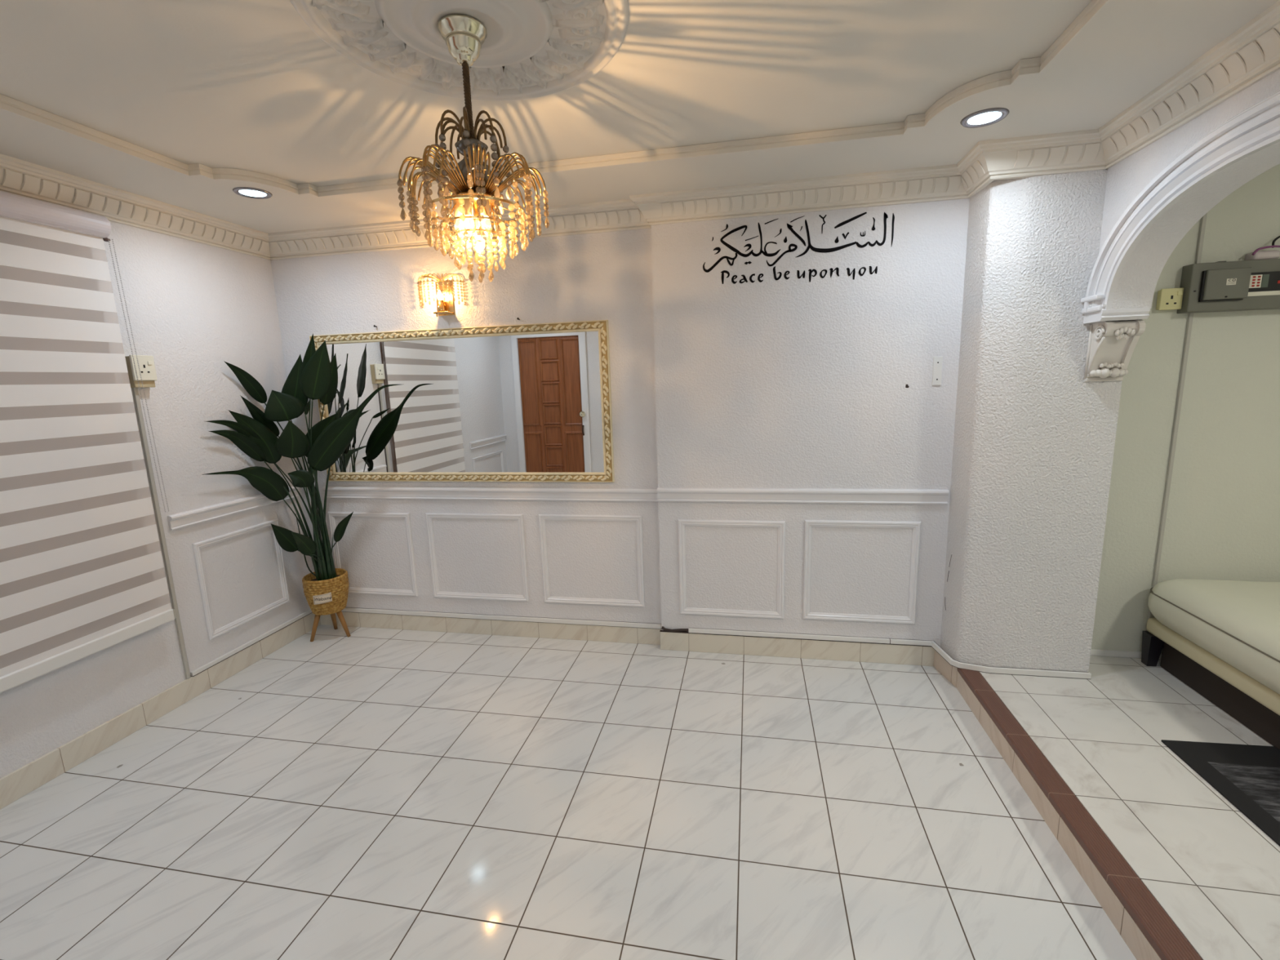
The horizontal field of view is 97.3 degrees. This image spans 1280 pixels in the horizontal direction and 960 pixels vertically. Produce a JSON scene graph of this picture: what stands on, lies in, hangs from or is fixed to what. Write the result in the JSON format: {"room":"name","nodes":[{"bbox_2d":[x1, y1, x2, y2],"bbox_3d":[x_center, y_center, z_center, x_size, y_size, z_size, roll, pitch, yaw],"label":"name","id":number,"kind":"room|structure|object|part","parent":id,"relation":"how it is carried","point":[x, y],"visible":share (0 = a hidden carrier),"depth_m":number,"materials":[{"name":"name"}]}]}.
{"room":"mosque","nodes":[
{"label":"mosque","id":0,"kind":"room"},
{"bbox_2d":[0,220,313,778],"bbox_3d":[-2.558,0.001,1.538,0.150,2.600,4.300,0,10,11],"label":"wall","id":1,"kind":"structure","parent":0,"point":[193,307],"depth_m":2.76,"materials":[{"name":"white paint"}]},
{"bbox_2d":[0,229,146,658],"bbox_3d":[-2.471,-0.129,2.086,0.050,1.620,0.918,0,10,11],"label":"window","id":2,"kind":"structure","parent":1,"relation":"in","point":[6,237],"depth_m":2.33,"materials":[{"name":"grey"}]},
{"bbox_2d":[0,190,176,693],"bbox_3d":[-2.331,-0.136,2.042,0.098,1.797,1.107,0,10,11],"label":"zebra blind","id":3,"kind":"object","parent":2,"relation":"attached to","point":[19,214],"visible":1,"depth_m":2.25,"materials":[{"name":"white"}]},
{"bbox_3d":[-2.313,0.727,2.164,0.024,0.055,1.047,0,10,11],"label":"rail","id":4,"kind":"part","parent":3,"relation":"part of","materials":[{"name":"white plastic"}]},
{"bbox_3d":[-2.229,-0.439,2.513,0.005,1.197,0.050,0,10,11],"label":"bead chain","id":5,"kind":"part","parent":3,"relation":"part of","materials":[{"name":"grey"}]},
{"bbox_2d":[0,153,270,259],"bbox_3d":[-2.390,-1.068,1.788,0.098,0.123,3.023,0,10,11],"label":"crown molding","id":6,"kind":"structure","parent":1,"relation":"attached to","point":[17,176],"depth_m":2.46,"materials":[{"name":"beige"}]},
{"bbox_2d":[124,355,157,387],"bbox_3d":[-2.257,-0.491,2.551,0.051,0.142,0.098,0,10,11],"label":"wall socket","id":7,"kind":"object","parent":1,"relation":"attached to","point":[146,362],"visible":0.93,"depth_m":2.54,"materials":[{"name":"beige"}]},
{"bbox_3d":[-2.242,-0.506,2.545,0.012,0.112,0.098,0,10,11],"label":"plate","id":8,"kind":"part","parent":7,"relation":"part of","materials":[{"name":"beige plastic"}]},
{"bbox_2d":[0,613,320,809],"bbox_3d":[-2.353,1.147,2.184,0.013,0.108,3.023,0,10,11],"label":"baseboard","id":9,"kind":"structure","parent":1,"relation":"attached to","point":[15,785],"depth_m":2.53,"materials":[{"name":"beige tile"}]},
{"bbox_2d":[190,608,312,676],"bbox_3d":[-2.150,0.893,3.214,0.014,0.022,0.848,0,10,11],"label":"cable trunking","id":10,"kind":"object","parent":9,"relation":"on","point":[205,667],"visible":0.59,"depth_m":3.11,"materials":[{"name":"white plastic"}]},
{"bbox_2d":[132,387,190,679],"bbox_3d":[-2.257,0.273,2.665,0.012,1.435,0.020,0,10,11],"label":"cable trunking","id":11,"kind":"object","parent":1,"relation":"attached to","point":[136,397],"visible":0.92,"depth_m":2.65,"materials":[{"name":"grey plastic"}]},
{"bbox_2d":[167,485,298,530],"bbox_3d":[-2.170,0.137,3.072,0.026,0.072,0.783,0,10,11],"label":"chair rail","id":12,"kind":"object","parent":1,"relation":"attached to","point":[177,521],"visible":0.86,"depth_m":2.94,"materials":[{"name":"white"}]},
{"bbox_2d":[191,518,289,639],"bbox_3d":[-2.171,0.526,3.105,0.014,0.514,0.520,0,10,11],"label":"trim","id":13,"kind":"structure","parent":1,"relation":"attached to","point":[212,633],"depth_m":3.01,"materials":[{"name":"white"}]},
{"bbox_2d":[271,228,661,623],"bbox_3d":[-1.065,-0.358,3.314,2.398,2.600,0.177,0,10,11],"label":"wall","id":14,"kind":"structure","parent":0,"point":[605,275],"depth_m":3.20,"materials":[{"name":"white paint"}]},
{"bbox_2d":[328,511,417,596],"bbox_3d":[-1.650,0.457,3.478,0.555,0.526,0.014,0,10,11],"label":"trim","id":15,"kind":"structure","parent":14,"relation":"attached to","point":[331,515],"depth_m":3.46,"materials":[{"name":"white"}]},
{"bbox_2d":[417,272,466,316],"bbox_3d":[-1.094,-1.001,3.057,0.268,0.220,0.107,0,10,11],"label":"wall sconce","id":16,"kind":"object","parent":14,"relation":"attached to","point":[445,300],"visible":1,"depth_m":3.07,"materials":[{"name":"gold metal"}]},
{"bbox_3d":[-1.093,-1.008,3.076,0.030,0.056,0.029,0,10,11],"label":"bulb","id":17,"kind":"part","parent":16,"relation":"part of","materials":[{"name":"white glass"}]},
{"bbox_2d":[433,311,453,316],"bbox_3d":[-1.078,-0.908,3.091,0.090,0.024,0.054,0,10,11],"label":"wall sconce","id":18,"kind":"object","parent":16,"relation":"attached to","point":[440,313],"depth_m":3.08,"materials":[{"name":"gold metal"}]},
{"bbox_3d":[-1.074,-1.001,3.104,0.102,0.182,0.006,0,10,11],"label":"plate","id":19,"kind":"part","parent":16,"relation":"part of","materials":[{"name":"gold metal"}]},
{"bbox_2d":[309,320,614,482],"bbox_3d":[-1.034,-0.415,3.191,1.789,0.862,0.028,0,10,11],"label":"wall mirror","id":20,"kind":"object","parent":14,"relation":"attached to","point":[522,402],"visible":0.87,"depth_m":3.17,"materials":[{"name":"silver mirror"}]},
{"bbox_2d":[425,512,528,601],"bbox_3d":[-0.968,0.458,3.345,0.614,0.529,0.014,0,10,11],"label":"trim","id":21,"kind":"structure","parent":14,"relation":"attached to","point":[429,516],"depth_m":3.34,"materials":[{"name":"white"}]},
{"bbox_2d":[322,486,657,502],"bbox_3d":[-0.917,0.079,3.260,2.083,0.072,0.026,0,10,11],"label":"chair rail","id":22,"kind":"object","parent":14,"relation":"attached to","point":[575,494],"visible":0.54,"depth_m":3.24,"materials":[{"name":"white"}]},
{"bbox_2d":[320,612,661,644],"bbox_3d":[-0.975,0.890,3.427,2.240,0.098,0.010,0,10,11],"label":"baseboard","id":23,"kind":"structure","parent":14,"relation":"attached to","point":[490,627],"depth_m":3.39,"materials":[{"name":"beige tile"}]},
{"bbox_2d":[341,607,661,629],"bbox_3d":[-0.976,0.829,3.414,2.242,0.028,0.014,0,10,11],"label":"cable trunking","id":24,"kind":"object","parent":23,"relation":"on","point":[464,615],"visible":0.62,"depth_m":3.37,"materials":[{"name":"white plastic"}]},
{"bbox_2d":[538,514,644,607],"bbox_3d":[-0.277,0.458,3.209,0.601,0.532,0.014,0,10,11],"label":"trim","id":25,"kind":"structure","parent":14,"relation":"attached to","point":[640,602],"depth_m":3.20,"materials":[{"name":"white"}]},
{"bbox_2d":[0,624,1136,959],"bbox_3d":[-0.784,1.344,1.383,4.000,0.100,4.400,0,10,11],"label":"floor","id":26,"kind":"structure","parent":0,"point":[371,793],"depth_m":1.94,"materials":[{"name":"white stone"}]},
{"bbox_2d":[202,333,399,641],"bbox_3d":[-1.807,0.081,3.236,0.979,1.814,0.486,-5,11,-19],"label":"potted plant","id":27,"kind":"object","parent":26,"relation":"on","point":[326,589],"visible":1,"depth_m":3.18,"materials":[{"name":"plant"}]},
{"bbox_3d":[-1.964,0.883,3.414,0.082,0.183,0.031,-9,12,-34],"label":"stand leg","id":28,"kind":"part","parent":27,"relation":"part of","materials":[{"name":"brown wood"}]},
{"bbox_2d":[302,568,349,615],"bbox_3d":[-1.903,0.683,3.430,0.244,0.226,0.244,0,10,11],"label":"woven basket","id":29,"kind":"object","parent":27,"relation":"on","point":[326,593],"depth_m":3.35,"materials":[{"name":"wicker"}]},
{"bbox_3d":[-1.922,0.860,3.534,0.030,0.182,0.075,-5,10,-16],"label":"stand leg","id":30,"kind":"part","parent":27,"relation":"part of","materials":[{"name":"brown wood"}]},
{"bbox_3d":[-1.817,0.872,3.448,0.080,0.183,0.032,0,10,11],"label":"stand leg","id":31,"kind":"part","parent":27,"relation":"part of","materials":[{"name":"brown wood"}]},
{"bbox_2d":[0,0,1279,233],"bbox_3d":[-0.472,-1.155,0.919,4.275,0.238,4.300,0,10,11],"label":"ceiling","id":32,"kind":"structure","parent":0,"point":[247,85],"depth_m":1.79,"materials":[{"name":"white"}]},
{"bbox_2d":[232,186,272,199],"bbox_3d":[-1.715,-1.270,2.497,0.148,0.006,0.148,0,10,11],"label":"recessed light","id":33,"kind":"object","parent":32,"relation":"in","point":[247,192],"visible":1,"depth_m":2.49,"materials":[{"name":"grey metal"}]},
{"bbox_2d":[289,0,628,101],"bbox_3d":[-0.434,-1.152,1.424,0.814,0.030,0.814,0,10,11],"label":"ceiling medallion","id":34,"kind":"object","parent":32,"relation":"attached to","point":[567,42],"visible":0.97,"depth_m":1.49,"materials":[{"name":"white paint"}]},
{"bbox_2d":[396,14,549,282],"bbox_3d":[-0.445,-0.844,1.482,0.373,0.614,0.379,0,10,11],"label":"crystal chandelier","id":35,"kind":"object","parent":34,"relation":"hanging from","point":[472,184],"visible":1,"depth_m":1.44,"materials":[{"name":"gold metal"}]},
{"bbox_3d":[-0.497,-0.902,1.472,0.074,0.076,0.022,-4,10,-10],"label":"arm","id":36,"kind":"part","parent":35,"relation":"part of","materials":[{"name":"gold metal"}]},
{"bbox_3d":[-0.482,-0.896,1.434,0.022,0.077,0.074,5,12,35],"label":"arm","id":37,"kind":"part","parent":35,"relation":"part of","materials":[{"name":"gold metal"}]},
{"bbox_3d":[-0.480,-0.910,1.510,0.075,0.077,0.022,5,12,35],"label":"arm","id":38,"kind":"part","parent":35,"relation":"part of","materials":[{"name":"gold metal"}]},
{"bbox_3d":[-0.443,-0.894,1.417,0.022,0.077,0.075,-4,10,-10],"label":"arm","id":39,"kind":"part","parent":35,"relation":"part of","materials":[{"name":"gold metal"}]},
{"bbox_3d":[-0.445,-0.980,1.458,0.019,0.197,0.019,0,10,11],"label":"chain cord","id":40,"kind":"part","parent":35,"relation":"part of","materials":[{"name":"brown metal"}]},
{"bbox_2d":[453,197,490,234],"bbox_3d":[-0.443,-0.688,1.473,0.101,0.091,0.045,0,10,11],"label":"bulb","id":41,"kind":"object","parent":35,"relation":"on","point":[467,205],"depth_m":1.47,"materials":[{"name":"yellow glass"}]},
{"bbox_2d":[453,137,493,189],"bbox_3d":[-0.440,-0.818,1.486,0.100,0.150,0.100,0,10,11],"label":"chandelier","id":42,"kind":"object","parent":35,"relation":"on","point":[460,145],"depth_m":1.45,"materials":[{"name":"glass"}]},
{"bbox_3d":[-0.436,-0.709,1.505,0.124,0.089,0.124,0,10,11],"label":"plate","id":43,"kind":"part","parent":35,"relation":"part of","materials":[{"name":"gold metal"}]},
{"bbox_3d":[-0.434,-0.634,1.518,0.032,0.046,0.032,0,10,11],"label":"bulb","id":44,"kind":"part","parent":35,"relation":"part of","materials":[{"name":"white"}]},
{"bbox_3d":[-0.401,-0.898,1.433,0.069,0.076,0.044,0,10,11],"label":"arm","id":45,"kind":"part","parent":35,"relation":"part of","materials":[{"name":"gold metal"}]},
{"bbox_3d":[-0.403,-0.912,1.508,0.022,0.077,0.075,5,12,35],"label":"arm","id":46,"kind":"part","parent":35,"relation":"part of","materials":[{"name":"gold metal"}]},
{"bbox_3d":[-0.388,-0.905,1.470,0.075,0.077,0.022,-3,10,-9],"label":"arm","id":47,"kind":"part","parent":35,"relation":"part of","materials":[{"name":"gold metal"}]},
{"bbox_2d":[0,0,1110,197],"bbox_3d":[-0.424,-1.145,1.418,3.088,0.044,1.900,0,10,11],"label":"trim","id":48,"kind":"structure","parent":32,"relation":"attached to","point":[1037,65],"depth_m":2.15,"materials":[{"name":"beige"}]},
{"bbox_2d":[960,107,1009,128],"bbox_3d":[1.210,-1.270,1.981,0.148,0.006,0.148,0,10,11],"label":"recessed light","id":49,"kind":"object","parent":32,"relation":"in","point":[987,117],"visible":1,"depth_m":1.97,"materials":[{"name":"grey metal"}]},
{"bbox_2d":[651,164,1279,653],"bbox_3d":[2.045,-0.343,2.675,3.952,2.600,0.240,0,10,11],"label":"wall","id":50,"kind":"structure","parent":0,"point":[793,382],"depth_m":2.71,"materials":[{"name":"white paint"}]},
{"bbox_2d":[662,626,688,631],"bbox_3d":[0.195,0.831,3.127,0.150,0.028,0.018,0,10,11],"label":"cable","id":51,"kind":"object","parent":50,"relation":"attached to","point":[663,628],"visible":1,"depth_m":3.12,"materials":[{"name":"brown plastic"}]},
{"bbox_2d":[267,128,1108,260],"bbox_3d":[-0.164,-1.300,2.708,4.102,0.123,0.354,1,10,13],"label":"crown molding","id":52,"kind":"structure","parent":50,"relation":"attached to","point":[987,162],"depth_m":2.61,"materials":[{"name":"beige"}]},
{"bbox_2d":[678,519,785,618],"bbox_3d":[0.484,0.475,3.007,0.555,0.534,0.014,0,10,11],"label":"trim","id":53,"kind":"structure","parent":50,"relation":"attached to","point":[780,525],"depth_m":3.00,"materials":[{"name":"white"}]},
{"bbox_2d":[659,627,931,646],"bbox_3d":[0.807,0.834,3.009,1.417,0.029,0.014,0,10,11],"label":"cable trunking","id":54,"kind":"object","parent":50,"relation":"attached to","point":[691,630],"visible":0.96,"depth_m":2.99,"materials":[{"name":"white plastic"}]},
{"bbox_2d":[659,631,934,666],"bbox_3d":[0.830,0.900,3.018,1.460,0.108,0.010,0,10,11],"label":"baseboard","id":55,"kind":"structure","parent":50,"relation":"attached to","point":[739,645],"depth_m":3.01,"materials":[{"name":"beige tile"}]},
{"bbox_2d":[702,212,894,272],"bbox_3d":[0.736,-1.129,2.671,0.875,0.224,0.001,0,10,11],"label":"calligraphy","id":56,"kind":"object","parent":50,"relation":"attached to","point":[789,227],"visible":1,"depth_m":2.67,"materials":[{"name":"black plastic"}]},
{"bbox_2d":[720,266,877,284],"bbox_3d":[0.750,-0.985,2.694,0.724,0.084,0.001,0,10,11],"label":"lettering","id":57,"kind":"object","parent":50,"relation":"attached to","point":[837,268],"depth_m":2.69,"materials":[{"name":"black plastic"}]},
{"bbox_2d":[657,487,949,504],"bbox_3d":[0.792,0.081,2.868,1.426,0.072,0.026,0,10,11],"label":"chair rail","id":58,"kind":"object","parent":50,"relation":"attached to","point":[920,496],"visible":1,"depth_m":2.85,"materials":[{"name":"white"}]},
{"bbox_2d":[802,520,920,624],"bbox_3d":[1.124,0.470,2.881,0.552,0.536,0.014,0,10,11],"label":"trim","id":59,"kind":"structure","parent":50,"relation":"attached to","point":[915,526],"depth_m":2.87,"materials":[{"name":"white"}]},
{"bbox_2d":[932,355,942,385],"bbox_3d":[1.399,-0.513,2.651,0.040,0.133,0.008,0,10,11],"label":"blank plate","id":60,"kind":"object","parent":50,"relation":"attached to","point":[937,361],"visible":1,"depth_m":2.65,"materials":[{"name":"white plastic"}]},
{"bbox_2d":[933,649,957,687],"bbox_3d":[1.517,0.921,2.785,0.063,0.106,0.208,0,10,11],"label":"baseboard","id":61,"kind":"structure","parent":50,"relation":"attached to","point":[949,672],"depth_m":2.78,"materials":[{"name":"beige tile"}]},
{"bbox_2d":[1090,648,1161,659],"bbox_3d":[2.782,0.837,2.614,1.475,0.027,0.014,0,10,11],"label":"cable trunking","id":62,"kind":"object","parent":50,"relation":"attached to","point":[1093,651],"visible":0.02,"depth_m":2.71,"materials":[{"name":"white plastic"}]},
{"bbox_2d":[1155,287,1183,310],"bbox_3d":[2.266,-0.773,2.412,0.082,0.088,0.034,0,10,11],"label":"wall socket","id":63,"kind":"object","parent":50,"relation":"attached to","point":[1168,299],"visible":1,"depth_m":2.40,"materials":[{"name":"beige plastic"}]},
{"bbox_2d":[1146,213,1207,631],"bbox_3d":[2.373,-0.340,2.481,0.014,2.360,0.012,0,10,11],"label":"cable conduit","id":64,"kind":"object","parent":50,"relation":"attached to","point":[1203,220],"visible":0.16,"depth_m":2.49,"materials":[{"name":"grey"}]},
{"bbox_2d":[1177,258,1279,313],"bbox_3d":[2.606,-0.806,2.312,0.620,0.199,0.084,0,10,11],"label":"box","id":65,"kind":"object","parent":50,"relation":"attached to","point":[1242,285],"visible":1,"depth_m":2.32,"materials":[{"name":"grey metal"}]},
{"bbox_3d":[2.413,-0.806,2.321,0.153,0.120,0.022,0,10,11],"label":"plate","id":66,"kind":"part","parent":65,"relation":"part of","materials":[{"name":"grey metal"}]},
{"bbox_2d":[1251,275,1261,286],"bbox_3d":[2.521,-0.813,2.305,0.028,0.042,0.001,0,10,11],"label":"print","id":67,"kind":"object","parent":65,"relation":"attached to","point":[1255,280],"depth_m":2.31,"materials":[{"name":"red"}]},
{"bbox_2d":[1244,235,1279,260],"bbox_3d":[2.600,-0.955,2.302,0.195,0.106,0.054,0,10,11],"label":"wire bundle","id":68,"kind":"object","parent":65,"relation":"on","point":[1263,255],"visible":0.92,"depth_m":2.30,"materials":[{"name":"grey plastic"}]},
{"bbox_3d":[2.693,-0.811,2.276,0.396,0.075,0.003,0,10,11],"label":"breaker panel","id":69,"kind":"part","parent":65,"relation":"part of","materials":[{"name":"black"}]},
{"bbox_2d":[940,168,1122,671],"bbox_3d":[1.758,-0.323,2.612,0.540,2.600,0.477,0,10,11],"label":"wall pillar","id":70,"kind":"structure","parent":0,"point":[1034,441],"depth_m":2.42,"materials":[{"name":"white paint"}]},
{"bbox_2d":[944,555,951,610],"bbox_3d":[1.508,0.500,2.759,0.002,0.296,0.055,0,10,11],"label":"paint crack","id":71,"kind":"object","parent":70,"relation":"attached to","point":[951,555],"visible":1,"depth_m":2.77,"materials":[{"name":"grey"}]},
{"bbox_2d":[930,640,1091,679],"bbox_3d":[1.702,0.870,2.626,0.643,0.028,0.193,5,12,33],"label":"cable trunking","id":72,"kind":"object","parent":70,"relation":"attached to","point":[1000,670],"visible":1,"depth_m":2.58,"materials":[{"name":"white plastic"}]},
{"bbox_2d":[1084,320,1146,382],"bbox_3d":[1.889,-0.512,2.247,0.143,0.234,0.116,0,10,11],"label":"corbel bracket","id":73,"kind":"object","parent":70,"relation":"attached to","point":[1111,347],"visible":1,"depth_m":2.25,"materials":[{"name":"white paint"}]},
{"bbox_3d":[1.906,-0.415,2.316,0.136,0.018,0.012,0,10,11],"label":"foot plate","id":74,"kind":"part","parent":73,"relation":"part of","materials":[{"name":"white paint"}]},
{"bbox_2d":[979,655,1279,959],"bbox_3d":[2.442,1.299,0.743,2.422,0.212,4.400,0,10,11],"label":"floor","id":75,"kind":"structure","parent":0,"point":[1215,873],"depth_m":1.85,"materials":[{"name":"stone"}]},
{"bbox_2d":[955,671,1161,959],"bbox_3d":[1.192,1.304,0.867,0.078,0.136,4.164,0,10,11],"label":"step riser","id":76,"kind":"structure","parent":75,"relation":"attached to","point":[1138,944],"depth_m":1.75,"materials":[{"name":"beige tile"}]},
{"bbox_2d":[957,667,1202,959],"bbox_3d":[1.190,1.225,0.853,0.078,0.028,4.164,0,10,11],"label":"step nosing","id":77,"kind":"structure","parent":75,"relation":"attached to","point":[1165,937],"depth_m":1.68,"materials":[{"name":"brown tile"}]},
{"bbox_2d":[1141,578,1279,749],"bbox_3d":[2.606,0.673,1.498,0.993,0.748,2.141,0,10,11],"label":"sofa","id":78,"kind":"object","parent":75,"relation":"on","point":[1220,638],"visible":1,"depth_m":2.25,"materials":[{"name":"beige leather"}]},
{"bbox_3d":[2.380,0.786,2.619,0.060,0.152,0.060,0,10,11],"label":"leg","id":79,"kind":"part","parent":78,"relation":"part of","materials":[{"name":"black wood"}]},
{"bbox_3d":[2.594,0.856,1.546,0.875,0.073,2.085,0,10,11],"label":"seat","id":80,"kind":"part","parent":78,"relation":"part of","materials":[{"name":"beige leather"}]},
{"bbox_2d":[1147,578,1279,694],"bbox_3d":[2.583,0.735,1.512,0.943,0.247,2.138,0,10,11],"label":"seat cushion","id":81,"kind":"object","parent":78,"relation":"on","point":[1232,628],"depth_m":2.24,"materials":[{"name":"beige leather"}]},
{"bbox_3d":[2.573,0.960,1.572,0.725,0.152,1.970,0,10,11],"label":"under frame","id":82,"kind":"part","parent":78,"relation":"part of","materials":[{"name":"black"}]},
{"bbox_2d":[1161,739,1279,846],"bbox_3d":[2.157,1.111,1.228,0.769,0.006,1.695,0,10,11],"label":"floor mat","id":83,"kind":"object","parent":75,"relation":"on","point":[1247,776],"visible":1,"depth_m":1.91,"materials":[{"name":"black fabric"}]},
{"bbox_2d":[1098,69,1279,309],"bbox_3d":[1.550,0.001,0.488,0.133,2.488,3.827,0,10,11],"label":"wall","id":84,"kind":"structure","parent":0,"point":[1139,277],"depth_m":1.93,"materials":[{"name":"white paint"}]},
{"bbox_2d":[1080,293,1150,324],"bbox_3d":[1.863,-0.676,2.217,0.177,0.102,0.130,0,10,11],"label":"trim","id":85,"kind":"structure","parent":84,"relation":"attached to","point":[1098,313],"depth_m":2.17,"materials":[{"name":"white"}]},
{"bbox_2d":[1083,90,1279,312],"bbox_3d":[1.553,-0.674,0.961,0.046,0.477,2.664,0,10,11],"label":"trim","id":86,"kind":"structure","parent":84,"relation":"attached to","point":[1256,128],"depth_m":1.78,"materials":[{"name":"white"}]},
{"bbox_2d":[1098,0,1279,169],"bbox_3d":[1.417,-0.933,0.343,0.098,0.123,3.825,0,10,11],"label":"crown molding","id":87,"kind":"structure","parent":84,"relation":"attached to","point":[1251,54],"depth_m":1.68,"materials":[{"name":"beige"}]}
]}

